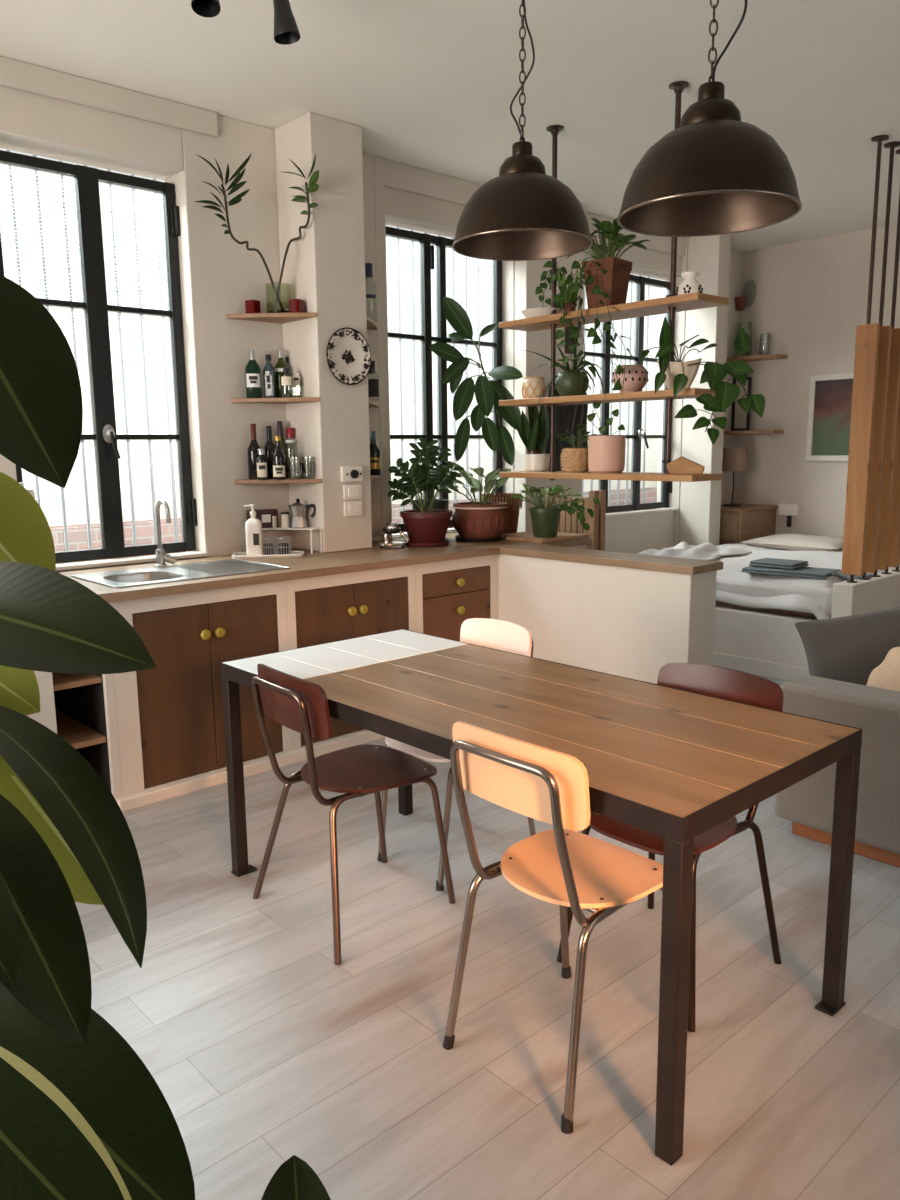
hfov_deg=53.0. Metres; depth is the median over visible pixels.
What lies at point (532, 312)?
potted plant
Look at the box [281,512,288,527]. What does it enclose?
jar
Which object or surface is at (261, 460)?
bottle
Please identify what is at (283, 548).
drinking glass
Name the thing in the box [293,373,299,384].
bottle
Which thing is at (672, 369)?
pot
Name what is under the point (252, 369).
bottle
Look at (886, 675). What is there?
cushion
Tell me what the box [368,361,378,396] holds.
bottle
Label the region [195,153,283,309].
bamboo
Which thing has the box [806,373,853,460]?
framed painting
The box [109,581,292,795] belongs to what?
base cabinet
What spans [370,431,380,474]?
bottle
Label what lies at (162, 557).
tap
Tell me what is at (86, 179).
window
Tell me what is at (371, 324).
corner shelf
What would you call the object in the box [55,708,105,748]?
shelf
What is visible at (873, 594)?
wall
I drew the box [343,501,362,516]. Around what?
wall switch
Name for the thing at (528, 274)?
pillar
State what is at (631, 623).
wall
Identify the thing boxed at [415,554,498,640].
base cabinet
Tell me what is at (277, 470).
print
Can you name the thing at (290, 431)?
bottle
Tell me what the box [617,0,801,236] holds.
pendant lamp
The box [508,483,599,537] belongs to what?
potted plant
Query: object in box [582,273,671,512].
window
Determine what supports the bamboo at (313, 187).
on the glass vase at (278, 310)
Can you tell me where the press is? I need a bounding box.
[378,522,408,547]
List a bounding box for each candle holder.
[245,300,260,312]
[289,299,304,312]
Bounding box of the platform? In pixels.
[714,605,817,668]
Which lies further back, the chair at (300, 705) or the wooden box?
the wooden box
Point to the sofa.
(808, 803)
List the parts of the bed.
mattress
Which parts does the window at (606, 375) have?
handle, lever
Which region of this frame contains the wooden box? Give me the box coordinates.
[246,509,277,527]
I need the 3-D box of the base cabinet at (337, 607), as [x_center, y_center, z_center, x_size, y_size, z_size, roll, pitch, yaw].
[-0.718,0.242,4.736,0.778,0.862,0.835,-9,13,-42]
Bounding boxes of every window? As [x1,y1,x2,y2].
[0,149,197,562]
[386,226,501,532]
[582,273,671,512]
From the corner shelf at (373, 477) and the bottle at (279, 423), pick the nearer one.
the bottle at (279, 423)
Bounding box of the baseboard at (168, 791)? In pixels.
[116,730,384,811]
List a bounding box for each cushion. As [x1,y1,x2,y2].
[795,607,899,684]
[866,647,899,691]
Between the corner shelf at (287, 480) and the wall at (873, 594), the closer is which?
the corner shelf at (287, 480)
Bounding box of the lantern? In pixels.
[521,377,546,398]
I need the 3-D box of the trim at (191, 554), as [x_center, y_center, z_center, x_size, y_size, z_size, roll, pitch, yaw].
[-1.634,-0.191,4.455,0.896,0.018,0.136,-9,13,-42]
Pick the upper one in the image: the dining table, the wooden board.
the wooden board
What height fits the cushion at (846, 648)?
0.618 m
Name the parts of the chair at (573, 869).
leg, backrest, seat rail, leg, seat, leg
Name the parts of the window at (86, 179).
handle, lever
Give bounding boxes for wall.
[0,56,742,570]
[22,317,659,525]
[50,487,656,563]
[498,554,716,683]
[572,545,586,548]
[733,224,899,538]
[831,568,899,617]
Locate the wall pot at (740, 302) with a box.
[735,297,746,310]
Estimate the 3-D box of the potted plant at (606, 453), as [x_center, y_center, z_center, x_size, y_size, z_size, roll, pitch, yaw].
[0.832,-0.859,4.725,0.255,0.382,0.194,6,12,36]
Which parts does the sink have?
bowl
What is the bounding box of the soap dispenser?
[244,504,262,554]
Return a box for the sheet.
[637,542,751,559]
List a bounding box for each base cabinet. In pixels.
[28,671,122,799]
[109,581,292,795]
[286,565,416,749]
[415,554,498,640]
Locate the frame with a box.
[731,377,751,430]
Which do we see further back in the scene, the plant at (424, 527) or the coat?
the coat
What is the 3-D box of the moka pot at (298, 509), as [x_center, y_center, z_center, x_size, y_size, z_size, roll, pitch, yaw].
[-0.798,-0.470,4.865,0.145,0.155,0.085,-4,10,-20]
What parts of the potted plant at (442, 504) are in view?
pot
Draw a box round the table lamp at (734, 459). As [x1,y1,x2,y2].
[722,447,747,505]
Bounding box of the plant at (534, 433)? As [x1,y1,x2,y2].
[515,405,549,471]
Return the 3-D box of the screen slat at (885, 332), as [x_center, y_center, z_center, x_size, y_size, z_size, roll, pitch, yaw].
[2.492,-1.340,5.262,0.090,2.462,0.120,-9,13,-42]
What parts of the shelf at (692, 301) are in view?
oil burner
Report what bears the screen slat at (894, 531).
on the wall at (873, 594)
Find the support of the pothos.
on the shelf at (692, 301)
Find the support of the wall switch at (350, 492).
attached to the pillar at (324, 268)
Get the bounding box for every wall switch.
[343,484,361,499]
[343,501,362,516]
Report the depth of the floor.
2.34 m
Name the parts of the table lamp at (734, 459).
stem, lamp shade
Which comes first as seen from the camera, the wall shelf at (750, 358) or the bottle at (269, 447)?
the bottle at (269, 447)
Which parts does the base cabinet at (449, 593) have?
drawer, drawer, knob, knob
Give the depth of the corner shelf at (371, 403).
5.09 m
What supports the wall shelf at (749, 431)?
attached to the wall at (811, 299)
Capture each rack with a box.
[262,525,322,553]
[543,490,605,550]
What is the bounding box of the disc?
[742,279,755,306]
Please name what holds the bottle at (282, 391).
on the corner shelf at (288, 400)
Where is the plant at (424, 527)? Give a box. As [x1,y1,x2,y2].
[388,437,463,546]
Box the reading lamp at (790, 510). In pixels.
[778,503,799,526]
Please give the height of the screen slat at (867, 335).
2.462 m
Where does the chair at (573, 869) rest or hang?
on the floor
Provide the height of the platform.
0.390 m
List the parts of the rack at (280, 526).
leg, leg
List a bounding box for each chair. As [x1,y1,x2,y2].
[251,663,454,964]
[377,618,535,890]
[443,721,662,1133]
[557,663,783,1031]
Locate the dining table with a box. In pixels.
[221,629,862,1165]
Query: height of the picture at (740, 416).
0.416 m
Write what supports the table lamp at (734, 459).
on the dresser
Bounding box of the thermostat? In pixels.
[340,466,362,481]
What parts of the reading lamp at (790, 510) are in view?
stem, lamp shade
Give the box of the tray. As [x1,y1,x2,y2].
[232,551,303,558]
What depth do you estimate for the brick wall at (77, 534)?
5.80 m
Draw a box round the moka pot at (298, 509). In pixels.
[288,498,315,527]
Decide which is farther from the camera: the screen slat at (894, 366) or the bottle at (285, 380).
the screen slat at (894, 366)
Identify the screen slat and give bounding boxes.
[841,135,888,582]
[859,141,899,579]
[870,149,899,576]
[881,387,899,573]
[892,541,899,571]
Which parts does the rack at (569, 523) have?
post, post, post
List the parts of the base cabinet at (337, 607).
door, knob, knob, door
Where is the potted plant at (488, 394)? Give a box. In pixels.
[429,297,522,533]
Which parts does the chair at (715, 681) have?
leg, leg, seat, leg, backrest, leg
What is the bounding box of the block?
[662,456,704,473]
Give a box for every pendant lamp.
[452,0,592,260]
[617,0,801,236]
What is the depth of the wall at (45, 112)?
4.70 m
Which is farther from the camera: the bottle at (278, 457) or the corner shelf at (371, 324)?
the corner shelf at (371, 324)
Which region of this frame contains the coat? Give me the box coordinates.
[545,386,587,470]
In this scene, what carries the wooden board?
on the countertop
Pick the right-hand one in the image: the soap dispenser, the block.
the block
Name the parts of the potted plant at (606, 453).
pot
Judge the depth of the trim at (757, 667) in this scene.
5.71 m
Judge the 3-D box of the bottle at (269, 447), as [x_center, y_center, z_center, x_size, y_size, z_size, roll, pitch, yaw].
[-0.968,-0.794,4.852,0.072,0.280,0.072,-9,13,-42]
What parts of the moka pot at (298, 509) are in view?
handle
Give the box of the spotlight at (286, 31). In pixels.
[191,0,300,44]
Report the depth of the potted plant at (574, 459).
4.84 m
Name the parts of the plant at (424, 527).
pot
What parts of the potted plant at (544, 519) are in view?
pot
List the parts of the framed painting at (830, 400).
frame, frame, frame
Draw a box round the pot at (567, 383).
[555,371,588,395]
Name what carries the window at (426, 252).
in the wall at (45, 112)
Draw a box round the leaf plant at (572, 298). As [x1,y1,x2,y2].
[557,266,580,312]
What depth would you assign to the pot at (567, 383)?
4.79 m
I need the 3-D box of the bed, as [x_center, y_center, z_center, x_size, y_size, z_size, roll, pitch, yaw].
[2.472,-0.183,6.680,2.182,0.345,1.672,-9,13,-42]
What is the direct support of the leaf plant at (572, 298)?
on the shelf at (692, 301)
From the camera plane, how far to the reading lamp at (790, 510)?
7.77 m
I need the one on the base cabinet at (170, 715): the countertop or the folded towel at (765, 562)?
the countertop
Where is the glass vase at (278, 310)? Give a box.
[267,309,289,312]
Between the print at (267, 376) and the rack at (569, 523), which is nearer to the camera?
the print at (267, 376)
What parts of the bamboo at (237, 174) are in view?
stem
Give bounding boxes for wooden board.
[500,531,588,542]
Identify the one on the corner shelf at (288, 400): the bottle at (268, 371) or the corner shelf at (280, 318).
the bottle at (268, 371)
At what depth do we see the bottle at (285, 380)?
4.70 m
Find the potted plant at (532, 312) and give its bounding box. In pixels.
[521,261,574,364]
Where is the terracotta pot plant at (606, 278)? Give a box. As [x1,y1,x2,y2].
[555,218,649,393]
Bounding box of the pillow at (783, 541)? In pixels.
[742,533,842,550]
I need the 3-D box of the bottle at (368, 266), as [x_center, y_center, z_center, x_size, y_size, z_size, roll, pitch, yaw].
[-0.459,-1.735,5.106,0.088,0.320,0.088,-9,13,-42]
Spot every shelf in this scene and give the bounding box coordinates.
[52,672,101,690]
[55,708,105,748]
[226,313,316,323]
[230,397,319,403]
[234,478,322,483]
[366,315,376,329]
[369,400,378,407]
[371,475,380,479]
[499,81,728,483]
[724,430,783,433]
[726,354,787,361]
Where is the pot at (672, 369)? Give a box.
[657,358,701,389]
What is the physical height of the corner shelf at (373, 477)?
0.022 m
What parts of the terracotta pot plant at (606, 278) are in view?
pot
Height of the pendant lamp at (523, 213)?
1.122 m
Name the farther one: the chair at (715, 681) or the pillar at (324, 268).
the pillar at (324, 268)
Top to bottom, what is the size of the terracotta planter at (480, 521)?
0.472 m
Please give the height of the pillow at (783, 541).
0.142 m
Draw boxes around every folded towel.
[741,566,873,578]
[749,558,808,569]
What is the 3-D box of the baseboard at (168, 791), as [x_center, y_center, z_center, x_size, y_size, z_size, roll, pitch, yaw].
[-0.529,0.703,4.428,2.242,0.052,0.044,-9,13,-42]
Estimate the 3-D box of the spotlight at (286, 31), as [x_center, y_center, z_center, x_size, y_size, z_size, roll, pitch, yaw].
[-0.668,-2.030,2.970,0.521,0.266,0.094,-10,13,-43]
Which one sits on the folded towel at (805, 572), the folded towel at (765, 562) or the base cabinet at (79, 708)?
the folded towel at (765, 562)
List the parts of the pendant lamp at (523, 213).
lamp shade, chain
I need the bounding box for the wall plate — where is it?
[326,327,370,384]
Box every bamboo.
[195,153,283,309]
[273,154,318,309]
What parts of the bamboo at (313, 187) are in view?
stem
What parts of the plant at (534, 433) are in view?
bulb, pot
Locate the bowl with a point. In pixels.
(386, 530)
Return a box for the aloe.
[521,343,605,404]
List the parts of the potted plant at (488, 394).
stem, pot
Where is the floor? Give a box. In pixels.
[75,675,899,1199]
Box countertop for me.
[56,532,722,602]
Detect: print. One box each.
[249,376,257,382]
[266,375,269,388]
[275,468,282,473]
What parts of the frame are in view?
rail, rail, rail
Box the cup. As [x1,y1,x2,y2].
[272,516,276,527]
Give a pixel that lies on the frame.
(740, 420)
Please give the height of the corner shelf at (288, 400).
0.022 m
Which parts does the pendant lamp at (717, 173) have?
lamp shade, chain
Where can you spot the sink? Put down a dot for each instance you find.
(182, 572)
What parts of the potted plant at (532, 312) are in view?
pot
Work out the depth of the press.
5.03 m
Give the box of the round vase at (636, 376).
[611,365,648,392]
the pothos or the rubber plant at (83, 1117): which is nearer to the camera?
the rubber plant at (83, 1117)
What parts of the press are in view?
arm, lever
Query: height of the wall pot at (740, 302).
0.105 m
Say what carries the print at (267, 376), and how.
attached to the bottle at (268, 371)
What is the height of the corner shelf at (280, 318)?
0.022 m
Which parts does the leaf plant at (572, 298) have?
pot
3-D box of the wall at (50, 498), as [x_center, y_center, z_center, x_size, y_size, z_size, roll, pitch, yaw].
[-0.991,-0.834,6.954,15.000,2.250,0.150,-9,13,-42]
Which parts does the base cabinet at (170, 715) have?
door, knob, knob, door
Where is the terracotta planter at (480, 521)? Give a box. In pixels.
[446,461,510,541]
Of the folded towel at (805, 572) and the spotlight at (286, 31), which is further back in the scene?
the folded towel at (805, 572)
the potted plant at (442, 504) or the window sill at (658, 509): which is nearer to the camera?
the potted plant at (442, 504)
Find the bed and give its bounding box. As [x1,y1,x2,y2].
[710,543,899,619]
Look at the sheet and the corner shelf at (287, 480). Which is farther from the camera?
the sheet
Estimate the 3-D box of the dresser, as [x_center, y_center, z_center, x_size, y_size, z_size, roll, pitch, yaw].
[2.487,-0.553,7.870,0.622,0.530,0.442,-9,13,-42]
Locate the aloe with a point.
(567, 383)
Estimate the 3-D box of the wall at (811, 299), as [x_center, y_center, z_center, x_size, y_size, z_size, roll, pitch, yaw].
[4.769,-1.138,5.822,0.150,3.099,6.379,-9,13,-42]
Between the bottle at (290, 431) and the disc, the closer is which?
the bottle at (290, 431)
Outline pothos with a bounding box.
[640,317,764,444]
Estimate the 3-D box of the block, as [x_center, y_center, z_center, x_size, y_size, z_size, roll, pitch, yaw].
[1.138,-0.659,4.409,0.204,0.086,0.069,2,10,17]
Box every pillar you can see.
[275,112,371,552]
[515,203,585,531]
[679,234,730,545]
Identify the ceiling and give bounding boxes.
[0,0,899,251]
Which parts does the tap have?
spout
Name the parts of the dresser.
drawer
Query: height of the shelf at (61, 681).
0.024 m
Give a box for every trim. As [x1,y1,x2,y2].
[55,551,207,570]
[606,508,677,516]
[713,652,808,680]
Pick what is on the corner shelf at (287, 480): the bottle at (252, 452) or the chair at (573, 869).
the bottle at (252, 452)
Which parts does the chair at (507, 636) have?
leg, seat, leg, backrest, leg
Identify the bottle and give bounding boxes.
[245,350,261,397]
[247,424,260,478]
[256,449,267,479]
[263,355,275,397]
[263,426,274,478]
[272,436,285,479]
[274,350,289,397]
[275,421,287,477]
[281,368,291,384]
[286,428,295,442]
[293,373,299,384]
[365,263,375,297]
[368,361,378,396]
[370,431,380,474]
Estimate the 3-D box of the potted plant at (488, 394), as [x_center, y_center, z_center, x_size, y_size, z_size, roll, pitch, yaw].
[0.185,-1.152,5.692,0.562,1.471,0.521,1,10,8]
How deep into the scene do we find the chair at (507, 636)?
3.21 m
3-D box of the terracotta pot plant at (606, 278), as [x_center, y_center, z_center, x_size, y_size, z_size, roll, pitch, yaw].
[0.802,-1.481,4.554,0.442,0.899,0.583,-5,10,-23]
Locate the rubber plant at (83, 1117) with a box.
[0,275,330,1199]
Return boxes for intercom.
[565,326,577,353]
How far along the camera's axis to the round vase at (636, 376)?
4.52 m
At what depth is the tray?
4.64 m
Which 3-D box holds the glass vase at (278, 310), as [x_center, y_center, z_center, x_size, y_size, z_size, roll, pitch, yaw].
[-0.891,-1.561,4.691,0.096,0.155,0.096,6,12,35]
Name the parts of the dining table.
leg, foot plate, leg, frame, leg, foot plate, leg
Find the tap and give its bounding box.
[155,499,176,566]
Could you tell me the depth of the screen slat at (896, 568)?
5.77 m
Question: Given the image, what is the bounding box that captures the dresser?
[719,503,777,544]
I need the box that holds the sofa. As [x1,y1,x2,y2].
[775,675,899,866]
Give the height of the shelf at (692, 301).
1.836 m
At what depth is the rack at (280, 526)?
4.81 m
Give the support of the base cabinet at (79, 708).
on the floor
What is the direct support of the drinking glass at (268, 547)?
on the tray
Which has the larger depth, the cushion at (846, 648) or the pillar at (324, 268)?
the pillar at (324, 268)
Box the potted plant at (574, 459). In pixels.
[552,422,600,471]
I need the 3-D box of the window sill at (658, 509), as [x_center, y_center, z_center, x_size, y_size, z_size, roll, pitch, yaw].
[1.410,-0.695,7.230,1.326,0.018,0.101,-9,13,-42]
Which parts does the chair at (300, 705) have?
leg, backrest, leg, seat, leg, leg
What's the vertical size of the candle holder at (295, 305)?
0.068 m
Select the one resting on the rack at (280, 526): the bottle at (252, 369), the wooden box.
the wooden box
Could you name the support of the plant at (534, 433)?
on the shelf at (692, 301)
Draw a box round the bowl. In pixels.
[382,528,400,533]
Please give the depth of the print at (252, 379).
4.67 m
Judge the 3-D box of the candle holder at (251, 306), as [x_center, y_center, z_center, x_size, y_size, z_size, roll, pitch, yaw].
[-1.019,-1.512,4.669,0.062,0.068,0.062,5,11,30]
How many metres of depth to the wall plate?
4.78 m
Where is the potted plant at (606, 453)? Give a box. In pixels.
[587,402,625,472]
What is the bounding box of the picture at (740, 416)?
[734,380,747,428]
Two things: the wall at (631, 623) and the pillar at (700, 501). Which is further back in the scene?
the pillar at (700, 501)
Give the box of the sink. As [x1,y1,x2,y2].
[71,559,289,587]
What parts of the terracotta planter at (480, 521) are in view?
pot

